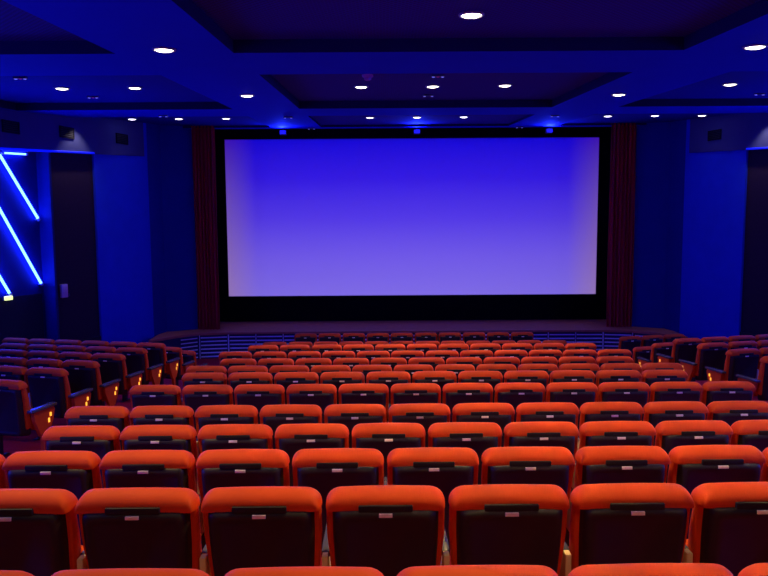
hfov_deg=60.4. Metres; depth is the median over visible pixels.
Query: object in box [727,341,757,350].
chair
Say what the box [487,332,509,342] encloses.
chair
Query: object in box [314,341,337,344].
chair
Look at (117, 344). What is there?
chair
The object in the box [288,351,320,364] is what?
chair
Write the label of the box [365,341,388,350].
chair
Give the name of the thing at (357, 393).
chair
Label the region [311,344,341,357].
chair
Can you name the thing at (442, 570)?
chair
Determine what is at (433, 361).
chair
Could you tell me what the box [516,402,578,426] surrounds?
chair
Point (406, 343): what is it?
chair
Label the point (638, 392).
chair
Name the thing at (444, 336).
chair
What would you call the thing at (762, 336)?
chair
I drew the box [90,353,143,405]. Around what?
chair
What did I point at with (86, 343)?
chair
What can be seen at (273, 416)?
chair
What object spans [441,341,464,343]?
chair
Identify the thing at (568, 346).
chair
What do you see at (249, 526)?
chair
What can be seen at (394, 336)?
chair
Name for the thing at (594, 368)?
chair
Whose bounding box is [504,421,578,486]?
chair
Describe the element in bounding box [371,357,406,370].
chair
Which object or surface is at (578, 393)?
chair
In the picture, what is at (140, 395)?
chair
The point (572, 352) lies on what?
chair
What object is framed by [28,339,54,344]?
chair
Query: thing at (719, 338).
chair
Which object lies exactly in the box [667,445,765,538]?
chair
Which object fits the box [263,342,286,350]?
chair
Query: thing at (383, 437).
chair
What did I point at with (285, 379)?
chair
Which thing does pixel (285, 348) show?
chair
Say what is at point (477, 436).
chair
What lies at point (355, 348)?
chair
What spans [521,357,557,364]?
chair
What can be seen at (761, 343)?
chair
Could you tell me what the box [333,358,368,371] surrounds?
chair
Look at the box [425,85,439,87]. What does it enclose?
recessed light
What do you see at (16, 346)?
chair
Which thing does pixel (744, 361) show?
chair
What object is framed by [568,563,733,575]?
chair
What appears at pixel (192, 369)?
chair
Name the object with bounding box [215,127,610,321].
screen
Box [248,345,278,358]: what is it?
chair
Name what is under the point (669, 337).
chair
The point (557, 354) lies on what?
chair
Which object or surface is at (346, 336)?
chair
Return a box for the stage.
[149,319,687,358]
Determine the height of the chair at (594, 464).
0.984 m
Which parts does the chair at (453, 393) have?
backrest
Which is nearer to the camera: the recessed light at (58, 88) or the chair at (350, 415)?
the chair at (350, 415)
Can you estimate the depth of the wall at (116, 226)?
15.70 m
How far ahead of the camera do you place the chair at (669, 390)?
7.28 m
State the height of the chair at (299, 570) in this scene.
0.984 m
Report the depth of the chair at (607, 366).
9.17 m
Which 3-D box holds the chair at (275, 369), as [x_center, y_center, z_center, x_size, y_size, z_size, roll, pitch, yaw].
[-1.343,1.556,9.434,0.626,0.984,0.523,0,5,0]
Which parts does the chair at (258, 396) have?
backrest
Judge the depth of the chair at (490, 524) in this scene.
3.06 m
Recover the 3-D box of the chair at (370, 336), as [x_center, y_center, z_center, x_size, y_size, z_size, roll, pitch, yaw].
[-0.169,1.578,16.435,0.626,0.984,0.523,0,5,0]
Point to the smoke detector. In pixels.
(367, 77)
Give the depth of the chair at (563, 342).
14.99 m
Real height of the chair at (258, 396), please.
0.984 m
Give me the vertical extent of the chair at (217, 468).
0.984 m
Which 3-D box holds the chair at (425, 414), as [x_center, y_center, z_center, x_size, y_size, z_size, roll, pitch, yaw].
[0.301,1.519,6.160,0.626,0.984,0.523,0,5,0]
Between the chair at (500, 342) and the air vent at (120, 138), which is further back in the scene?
the air vent at (120, 138)
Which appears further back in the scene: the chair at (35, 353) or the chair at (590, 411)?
the chair at (35, 353)
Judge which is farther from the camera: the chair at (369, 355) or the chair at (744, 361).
the chair at (369, 355)
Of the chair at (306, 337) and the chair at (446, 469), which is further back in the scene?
the chair at (306, 337)
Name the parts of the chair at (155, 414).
backrest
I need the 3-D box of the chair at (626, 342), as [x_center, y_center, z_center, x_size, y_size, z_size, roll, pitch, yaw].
[5.745,1.607,15.701,0.662,0.984,0.512,-2,5,-12]
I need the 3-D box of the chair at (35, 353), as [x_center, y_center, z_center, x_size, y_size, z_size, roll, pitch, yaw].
[-5.389,1.472,10.685,0.626,0.984,0.523,1,5,12]
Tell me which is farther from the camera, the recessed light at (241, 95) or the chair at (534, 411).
the recessed light at (241, 95)
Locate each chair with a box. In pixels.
[0,343,28,350]
[0,349,27,359]
[0,357,27,368]
[0,365,29,435]
[0,379,56,455]
[0,454,8,488]
[0,488,83,575]
[0,570,33,575]
[2,338,28,344]
[2,450,101,544]
[25,367,92,439]
[26,350,59,359]
[26,358,62,368]
[27,344,56,351]
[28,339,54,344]
[42,425,120,487]
[51,568,208,575]
[54,339,81,346]
[56,345,86,352]
[58,352,91,361]
[61,360,120,405]
[64,406,129,449]
[75,487,201,569]
[81,340,108,347]
[85,346,116,354]
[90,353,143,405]
[99,450,195,491]
[108,341,136,348]
[115,347,163,401]
[119,425,197,491]
[129,385,181,424]
[129,405,193,426]
[136,342,179,384]
[160,347,194,384]
[176,350,207,385]
[181,372,226,405]
[181,384,232,438]
[186,366,226,375]
[194,405,257,495]
[196,424,272,543]
[196,449,289,549]
[199,486,321,575]
[218,351,251,365]
[220,358,256,384]
[225,566,383,575]
[227,365,267,375]
[228,372,272,404]
[234,384,284,423]
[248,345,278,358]
[253,351,286,364]
[257,358,293,371]
[259,404,321,448]
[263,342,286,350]
[269,365,309,383]
[274,372,318,403]
[275,423,348,485]
[279,345,309,357]
[286,384,336,422]
[288,341,312,350]
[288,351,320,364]
[292,448,383,550]
[294,333,316,344]
[295,358,331,371]
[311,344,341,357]
[311,365,350,383]
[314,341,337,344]
[318,333,340,343]
[320,371,364,403]
[321,485,444,575]
[322,351,355,364]
[324,404,385,447]
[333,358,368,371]
[338,383,388,422]
[339,341,362,350]
[342,333,364,343]
[343,344,373,357]
[352,365,391,382]
[352,423,425,476]
[357,351,389,364]
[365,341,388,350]
[366,333,388,342]
[366,371,410,420]
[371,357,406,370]
[375,344,405,356]
[384,447,478,547]
[388,383,440,422]
[388,403,450,446]
[390,341,413,349]
[391,333,412,340]
[391,350,423,363]
[394,364,433,382]
[397,565,557,575]
[407,344,436,356]
[408,357,444,370]
[412,371,456,403]
[415,332,436,342]
[415,341,439,349]
[425,350,458,363]
[428,422,501,484]
[435,364,474,382]
[438,343,468,356]
[439,332,460,343]
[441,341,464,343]
[441,484,569,575]
[442,383,492,421]
[446,357,481,370]
[452,403,514,446]
[458,371,502,402]
[460,350,492,363]
[463,332,485,343]
[466,340,489,349]
[470,343,500,356]
[476,364,516,382]
[481,446,574,511]
[483,357,519,368]
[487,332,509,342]
[492,340,515,349]
[494,350,527,363]
[494,382,545,421]
[502,343,532,356]
[504,370,548,401]
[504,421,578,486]
[511,332,533,342]
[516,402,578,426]
[517,340,540,349]
[517,364,557,383]
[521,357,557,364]
[528,349,562,366]
[533,343,564,356]
[542,340,566,350]
[546,382,597,436]
[549,370,594,382]
[558,356,595,369]
[559,363,599,383]
[559,483,693,575]
[563,349,596,363]
[565,343,596,350]
[565,446,669,546]
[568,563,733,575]
[571,421,655,491]
[577,402,643,450]
[595,370,641,401]
[596,356,633,369]
[597,349,631,357]
[598,382,650,420]
[600,363,641,373]
[607,336,641,357]
[632,346,651,363]
[637,342,672,373]
[640,335,663,346]
[641,363,683,380]
[641,369,687,402]
[643,401,708,445]
[649,381,702,401]
[655,420,732,482]
[656,338,701,381]
[663,334,685,342]
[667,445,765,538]
[678,342,728,380]
[682,482,767,575]
[701,336,729,343]
[701,381,755,418]
[705,348,760,381]
[706,401,767,444]
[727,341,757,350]
[728,335,755,342]
[730,419,767,469]
[736,356,767,400]
[738,563,767,575]
[754,334,767,341]
[757,340,767,349]
[757,347,767,368]
[760,447,767,481]
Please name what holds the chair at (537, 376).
on the floor
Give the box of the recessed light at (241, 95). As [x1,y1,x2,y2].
[239,94,254,96]
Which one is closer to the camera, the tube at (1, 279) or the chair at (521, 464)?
the chair at (521, 464)
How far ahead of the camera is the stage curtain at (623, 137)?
18.34 m
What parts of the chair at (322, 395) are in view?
backrest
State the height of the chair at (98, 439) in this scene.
0.984 m
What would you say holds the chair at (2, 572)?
on the floor
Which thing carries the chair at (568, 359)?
on the floor
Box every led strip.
[0,147,94,153]
[746,147,767,149]
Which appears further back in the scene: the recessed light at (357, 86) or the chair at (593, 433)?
the recessed light at (357, 86)
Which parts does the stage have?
louvre panel, louvre panel, louvre panel, louvre panel, louvre panel, louvre panel, louvre panel, louvre panel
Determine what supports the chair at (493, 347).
on the floor
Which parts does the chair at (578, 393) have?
backrest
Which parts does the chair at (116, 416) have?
backrest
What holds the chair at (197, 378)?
on the floor
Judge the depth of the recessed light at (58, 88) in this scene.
11.23 m
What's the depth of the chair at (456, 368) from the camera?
9.17 m
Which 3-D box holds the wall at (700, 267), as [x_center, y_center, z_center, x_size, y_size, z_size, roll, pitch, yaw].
[10.603,-0.339,7.397,3.069,7.500,24.032,-1,5,-10]
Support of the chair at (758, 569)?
on the floor
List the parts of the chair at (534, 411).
backrest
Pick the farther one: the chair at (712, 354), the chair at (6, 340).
the chair at (6, 340)
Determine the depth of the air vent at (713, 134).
16.27 m
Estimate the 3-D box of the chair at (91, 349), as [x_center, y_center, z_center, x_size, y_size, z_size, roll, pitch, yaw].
[-4.822,1.474,11.503,0.626,0.984,0.523,1,5,12]
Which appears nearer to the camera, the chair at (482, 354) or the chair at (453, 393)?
the chair at (453, 393)
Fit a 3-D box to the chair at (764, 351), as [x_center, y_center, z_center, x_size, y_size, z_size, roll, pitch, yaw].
[6.121,1.400,10.559,0.626,0.984,0.523,-2,5,-12]
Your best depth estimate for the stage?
18.29 m
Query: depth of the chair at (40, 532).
3.05 m
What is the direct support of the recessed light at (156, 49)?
in the ceiling
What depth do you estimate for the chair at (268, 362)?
10.10 m
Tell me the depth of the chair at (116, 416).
5.87 m
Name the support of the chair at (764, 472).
on the floor
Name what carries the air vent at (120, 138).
in the wall at (116, 226)
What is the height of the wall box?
0.300 m
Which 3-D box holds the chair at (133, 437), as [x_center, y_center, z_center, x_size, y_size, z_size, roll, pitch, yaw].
[-1.724,1.511,5.190,0.626,0.984,0.523,0,5,0]
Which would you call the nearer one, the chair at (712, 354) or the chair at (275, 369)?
the chair at (275, 369)
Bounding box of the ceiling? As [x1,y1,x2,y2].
[0,0,767,128]
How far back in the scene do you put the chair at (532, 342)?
14.99 m
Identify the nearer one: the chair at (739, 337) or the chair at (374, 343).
the chair at (739, 337)
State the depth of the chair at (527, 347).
11.98 m
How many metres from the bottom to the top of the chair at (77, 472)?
0.984 m
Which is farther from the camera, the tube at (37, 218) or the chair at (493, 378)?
the tube at (37, 218)
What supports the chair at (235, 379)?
on the floor
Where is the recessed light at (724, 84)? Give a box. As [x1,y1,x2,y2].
[722,83,738,85]
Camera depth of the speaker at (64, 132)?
14.66 m
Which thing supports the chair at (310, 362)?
on the floor
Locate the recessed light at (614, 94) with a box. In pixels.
[611,93,626,95]
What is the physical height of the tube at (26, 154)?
0.085 m
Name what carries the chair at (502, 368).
on the floor
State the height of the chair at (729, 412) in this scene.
0.984 m
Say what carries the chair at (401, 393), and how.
on the floor
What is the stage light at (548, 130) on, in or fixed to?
hanging from the ceiling
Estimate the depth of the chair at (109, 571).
2.17 m
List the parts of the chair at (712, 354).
panel, armrest, backrest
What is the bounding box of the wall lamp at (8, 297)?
[2,295,12,300]
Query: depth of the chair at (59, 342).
12.43 m
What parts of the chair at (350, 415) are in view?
backrest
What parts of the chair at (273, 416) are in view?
backrest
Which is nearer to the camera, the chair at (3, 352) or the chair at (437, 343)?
the chair at (3, 352)
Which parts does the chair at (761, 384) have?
panel, armrest, backrest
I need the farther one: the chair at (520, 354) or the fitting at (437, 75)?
the chair at (520, 354)
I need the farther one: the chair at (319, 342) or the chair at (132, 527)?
the chair at (319, 342)
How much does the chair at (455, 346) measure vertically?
0.984 m
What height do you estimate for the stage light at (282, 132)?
0.170 m
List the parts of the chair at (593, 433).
backrest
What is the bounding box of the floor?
[3,355,767,565]
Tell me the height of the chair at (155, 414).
0.984 m
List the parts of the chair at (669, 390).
backrest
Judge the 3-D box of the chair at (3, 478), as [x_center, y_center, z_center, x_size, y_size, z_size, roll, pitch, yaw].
[-2.619,1.473,4.215,0.626,0.984,0.523,0,5,0]
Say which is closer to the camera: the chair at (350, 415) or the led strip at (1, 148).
the chair at (350, 415)
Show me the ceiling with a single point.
(303, 60)
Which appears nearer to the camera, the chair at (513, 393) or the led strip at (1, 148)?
the chair at (513, 393)
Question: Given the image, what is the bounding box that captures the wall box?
[60,284,69,297]
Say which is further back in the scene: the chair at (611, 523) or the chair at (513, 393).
the chair at (513, 393)
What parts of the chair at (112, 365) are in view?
backrest, armrest, panel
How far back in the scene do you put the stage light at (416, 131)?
18.42 m
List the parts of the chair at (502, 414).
backrest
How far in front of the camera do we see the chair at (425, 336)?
16.17 m
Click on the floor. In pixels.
(11, 444)
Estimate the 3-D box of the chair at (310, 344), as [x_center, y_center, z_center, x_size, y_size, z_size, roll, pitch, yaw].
[-1.925,1.697,15.250,0.626,0.984,0.523,0,5,0]
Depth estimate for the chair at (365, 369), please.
9.17 m
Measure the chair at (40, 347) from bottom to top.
0.984 m
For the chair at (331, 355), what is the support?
on the floor
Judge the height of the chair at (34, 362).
0.984 m
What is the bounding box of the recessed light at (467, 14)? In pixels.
[458,11,484,18]
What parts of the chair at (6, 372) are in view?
backrest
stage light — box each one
[280,129,286,134]
[414,128,419,133]
[545,127,552,132]
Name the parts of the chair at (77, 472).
number plate, backrest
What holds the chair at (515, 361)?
on the floor
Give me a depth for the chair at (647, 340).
15.56 m
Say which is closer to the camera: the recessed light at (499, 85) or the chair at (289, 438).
the chair at (289, 438)
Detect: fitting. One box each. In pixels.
[13,76,27,79]
[431,74,444,77]
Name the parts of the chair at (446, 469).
backrest, number plate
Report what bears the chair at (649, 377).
on the floor
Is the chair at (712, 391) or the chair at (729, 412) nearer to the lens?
the chair at (729, 412)
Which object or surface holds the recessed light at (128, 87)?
in the ceiling
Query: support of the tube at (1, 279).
attached to the wall at (116, 226)
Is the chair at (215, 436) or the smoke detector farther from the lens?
the smoke detector
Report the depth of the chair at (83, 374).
9.27 m
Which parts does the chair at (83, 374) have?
backrest, armrest, panel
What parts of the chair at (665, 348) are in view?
panel, armrest, backrest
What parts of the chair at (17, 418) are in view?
leg, backrest, armrest, panel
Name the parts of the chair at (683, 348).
panel, armrest, backrest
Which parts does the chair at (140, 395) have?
backrest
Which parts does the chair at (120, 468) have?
number plate, backrest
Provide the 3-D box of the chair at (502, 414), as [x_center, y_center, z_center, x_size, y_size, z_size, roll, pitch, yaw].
[0.881,1.515,6.164,0.626,0.984,0.523,0,5,0]
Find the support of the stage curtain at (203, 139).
hanging from the ceiling
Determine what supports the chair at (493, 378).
on the floor
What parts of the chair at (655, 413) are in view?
backrest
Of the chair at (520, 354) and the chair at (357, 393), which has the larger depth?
the chair at (520, 354)
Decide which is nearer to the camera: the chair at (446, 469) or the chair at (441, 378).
the chair at (446, 469)
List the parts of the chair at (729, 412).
backrest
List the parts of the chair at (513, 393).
backrest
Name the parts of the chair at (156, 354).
backrest, panel, armrest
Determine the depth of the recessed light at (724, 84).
11.27 m
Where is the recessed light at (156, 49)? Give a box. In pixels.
[152,47,175,52]
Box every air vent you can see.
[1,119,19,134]
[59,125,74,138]
[116,133,127,144]
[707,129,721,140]
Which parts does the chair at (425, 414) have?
backrest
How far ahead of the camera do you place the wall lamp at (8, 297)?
13.67 m
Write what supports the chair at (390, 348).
on the floor
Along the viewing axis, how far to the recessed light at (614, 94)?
11.33 m
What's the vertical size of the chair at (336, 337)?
0.984 m
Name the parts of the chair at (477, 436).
backrest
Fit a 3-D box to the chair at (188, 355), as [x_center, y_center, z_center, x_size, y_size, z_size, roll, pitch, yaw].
[-4.223,1.802,14.257,0.662,0.984,0.512,1,5,12]
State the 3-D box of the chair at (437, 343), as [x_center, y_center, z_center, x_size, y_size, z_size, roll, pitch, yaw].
[0.975,1.678,15.250,0.626,0.984,0.523,0,5,0]
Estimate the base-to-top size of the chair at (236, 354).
0.984 m
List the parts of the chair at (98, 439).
backrest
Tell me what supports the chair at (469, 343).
on the floor
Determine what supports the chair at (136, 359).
on the floor
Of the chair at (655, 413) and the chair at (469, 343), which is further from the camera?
the chair at (469, 343)
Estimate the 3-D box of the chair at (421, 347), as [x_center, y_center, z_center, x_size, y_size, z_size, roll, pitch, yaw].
[0.677,1.494,12.251,0.626,0.984,0.523,0,5,0]
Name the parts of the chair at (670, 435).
backrest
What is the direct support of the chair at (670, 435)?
on the floor
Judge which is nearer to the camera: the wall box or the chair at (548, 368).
the chair at (548, 368)
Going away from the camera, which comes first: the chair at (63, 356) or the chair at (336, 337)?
the chair at (63, 356)
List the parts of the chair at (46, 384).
backrest, armrest, panel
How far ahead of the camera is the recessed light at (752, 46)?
7.28 m
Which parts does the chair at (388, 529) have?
armrest, number plate, backrest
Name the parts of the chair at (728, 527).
backrest, number plate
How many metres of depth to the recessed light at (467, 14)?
6.38 m
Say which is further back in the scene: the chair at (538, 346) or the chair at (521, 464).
the chair at (538, 346)
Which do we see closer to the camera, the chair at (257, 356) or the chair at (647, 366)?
the chair at (647, 366)
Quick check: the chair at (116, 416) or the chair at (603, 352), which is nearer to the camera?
the chair at (116, 416)
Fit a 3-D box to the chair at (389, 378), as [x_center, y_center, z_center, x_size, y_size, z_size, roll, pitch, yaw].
[0.038,1.526,8.518,0.626,0.984,0.523,0,5,0]
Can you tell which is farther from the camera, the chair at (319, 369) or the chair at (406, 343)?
the chair at (406, 343)
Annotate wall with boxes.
[0,109,197,344]
[632,113,767,338]
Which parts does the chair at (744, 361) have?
panel, armrest, backrest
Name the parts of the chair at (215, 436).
backrest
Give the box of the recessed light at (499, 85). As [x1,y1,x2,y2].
[497,84,512,86]
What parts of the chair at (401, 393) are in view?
backrest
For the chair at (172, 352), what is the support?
on the floor
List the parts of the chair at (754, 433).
backrest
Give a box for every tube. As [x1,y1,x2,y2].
[0,152,27,155]
[0,153,40,220]
[0,208,43,285]
[0,275,11,295]
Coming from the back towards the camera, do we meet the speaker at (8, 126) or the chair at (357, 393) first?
the speaker at (8, 126)
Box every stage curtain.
[191,125,219,329]
[606,123,636,326]
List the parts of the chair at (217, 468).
leg, number plate, backrest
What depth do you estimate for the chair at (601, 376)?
8.25 m
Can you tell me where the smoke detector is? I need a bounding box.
[362,74,372,80]
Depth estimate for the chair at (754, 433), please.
4.96 m
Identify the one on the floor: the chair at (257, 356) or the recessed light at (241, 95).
the chair at (257, 356)
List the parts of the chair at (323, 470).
number plate, backrest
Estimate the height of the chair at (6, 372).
0.984 m
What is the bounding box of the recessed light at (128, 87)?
[127,86,142,89]
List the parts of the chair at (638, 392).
backrest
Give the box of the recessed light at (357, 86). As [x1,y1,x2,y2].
[354,85,368,88]
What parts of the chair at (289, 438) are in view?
backrest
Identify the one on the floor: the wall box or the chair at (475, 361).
the chair at (475, 361)
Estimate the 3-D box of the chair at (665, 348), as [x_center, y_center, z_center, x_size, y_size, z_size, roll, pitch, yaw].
[5.525,1.557,13.286,0.662,0.984,0.512,-2,5,-12]
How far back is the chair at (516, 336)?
16.17 m
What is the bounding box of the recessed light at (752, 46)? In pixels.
[742,44,767,49]
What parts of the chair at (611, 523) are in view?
armrest, backrest, number plate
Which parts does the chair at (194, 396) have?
backrest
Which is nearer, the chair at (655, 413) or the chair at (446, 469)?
the chair at (446, 469)
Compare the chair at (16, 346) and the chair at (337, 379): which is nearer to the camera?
the chair at (337, 379)
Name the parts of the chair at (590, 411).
backrest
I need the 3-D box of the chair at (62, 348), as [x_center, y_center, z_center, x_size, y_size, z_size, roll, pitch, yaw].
[-5.389,1.467,11.629,0.626,0.984,0.523,1,5,12]
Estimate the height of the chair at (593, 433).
0.984 m
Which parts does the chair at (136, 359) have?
leg, backrest, panel, armrest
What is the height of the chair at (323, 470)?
0.984 m
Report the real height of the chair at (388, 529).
0.984 m
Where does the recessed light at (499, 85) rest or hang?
in the ceiling
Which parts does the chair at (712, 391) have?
backrest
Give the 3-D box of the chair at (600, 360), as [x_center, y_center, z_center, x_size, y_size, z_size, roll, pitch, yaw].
[3.568,1.524,10.372,0.662,0.984,0.512,0,5,0]
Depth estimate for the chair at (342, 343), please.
14.99 m
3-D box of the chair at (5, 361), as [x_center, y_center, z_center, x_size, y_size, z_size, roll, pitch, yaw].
[-5.389,1.477,9.752,0.626,0.984,0.523,1,5,12]
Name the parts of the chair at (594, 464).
leg, backrest, number plate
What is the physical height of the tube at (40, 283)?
2.838 m
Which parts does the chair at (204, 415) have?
backrest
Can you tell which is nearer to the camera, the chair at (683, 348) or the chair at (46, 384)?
the chair at (46, 384)
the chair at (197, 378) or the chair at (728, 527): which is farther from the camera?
the chair at (197, 378)
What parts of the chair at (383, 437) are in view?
backrest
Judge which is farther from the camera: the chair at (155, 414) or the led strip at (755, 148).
the led strip at (755, 148)
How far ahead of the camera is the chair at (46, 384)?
8.35 m
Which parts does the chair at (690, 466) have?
backrest, number plate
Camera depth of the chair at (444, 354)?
11.04 m
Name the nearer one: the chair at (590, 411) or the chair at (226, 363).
the chair at (590, 411)
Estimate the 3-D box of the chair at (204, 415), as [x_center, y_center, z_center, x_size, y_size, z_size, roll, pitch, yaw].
[-1.438,1.531,6.148,0.626,0.984,0.523,0,5,0]
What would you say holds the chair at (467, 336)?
on the floor
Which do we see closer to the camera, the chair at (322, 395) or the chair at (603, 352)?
the chair at (322, 395)
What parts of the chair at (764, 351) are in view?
backrest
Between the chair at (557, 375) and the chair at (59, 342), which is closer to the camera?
the chair at (557, 375)
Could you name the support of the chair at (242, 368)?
on the floor
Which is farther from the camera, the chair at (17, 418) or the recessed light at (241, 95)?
the recessed light at (241, 95)
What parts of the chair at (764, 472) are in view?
backrest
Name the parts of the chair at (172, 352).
backrest, panel, armrest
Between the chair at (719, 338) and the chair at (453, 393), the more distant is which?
the chair at (719, 338)
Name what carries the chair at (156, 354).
on the floor
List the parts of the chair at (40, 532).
number plate, backrest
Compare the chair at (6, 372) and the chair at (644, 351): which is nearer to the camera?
the chair at (6, 372)
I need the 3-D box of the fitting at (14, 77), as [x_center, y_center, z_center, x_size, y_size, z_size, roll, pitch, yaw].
[-5.551,-3.202,10.069,0.200,0.046,0.061,0,5,0]
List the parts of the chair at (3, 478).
backrest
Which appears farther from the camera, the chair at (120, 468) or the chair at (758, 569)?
the chair at (120, 468)
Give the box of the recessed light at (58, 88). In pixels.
[54,87,69,89]
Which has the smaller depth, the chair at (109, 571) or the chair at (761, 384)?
the chair at (109, 571)
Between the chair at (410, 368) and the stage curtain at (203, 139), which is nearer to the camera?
the chair at (410, 368)
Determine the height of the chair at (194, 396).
0.984 m
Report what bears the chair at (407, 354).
on the floor

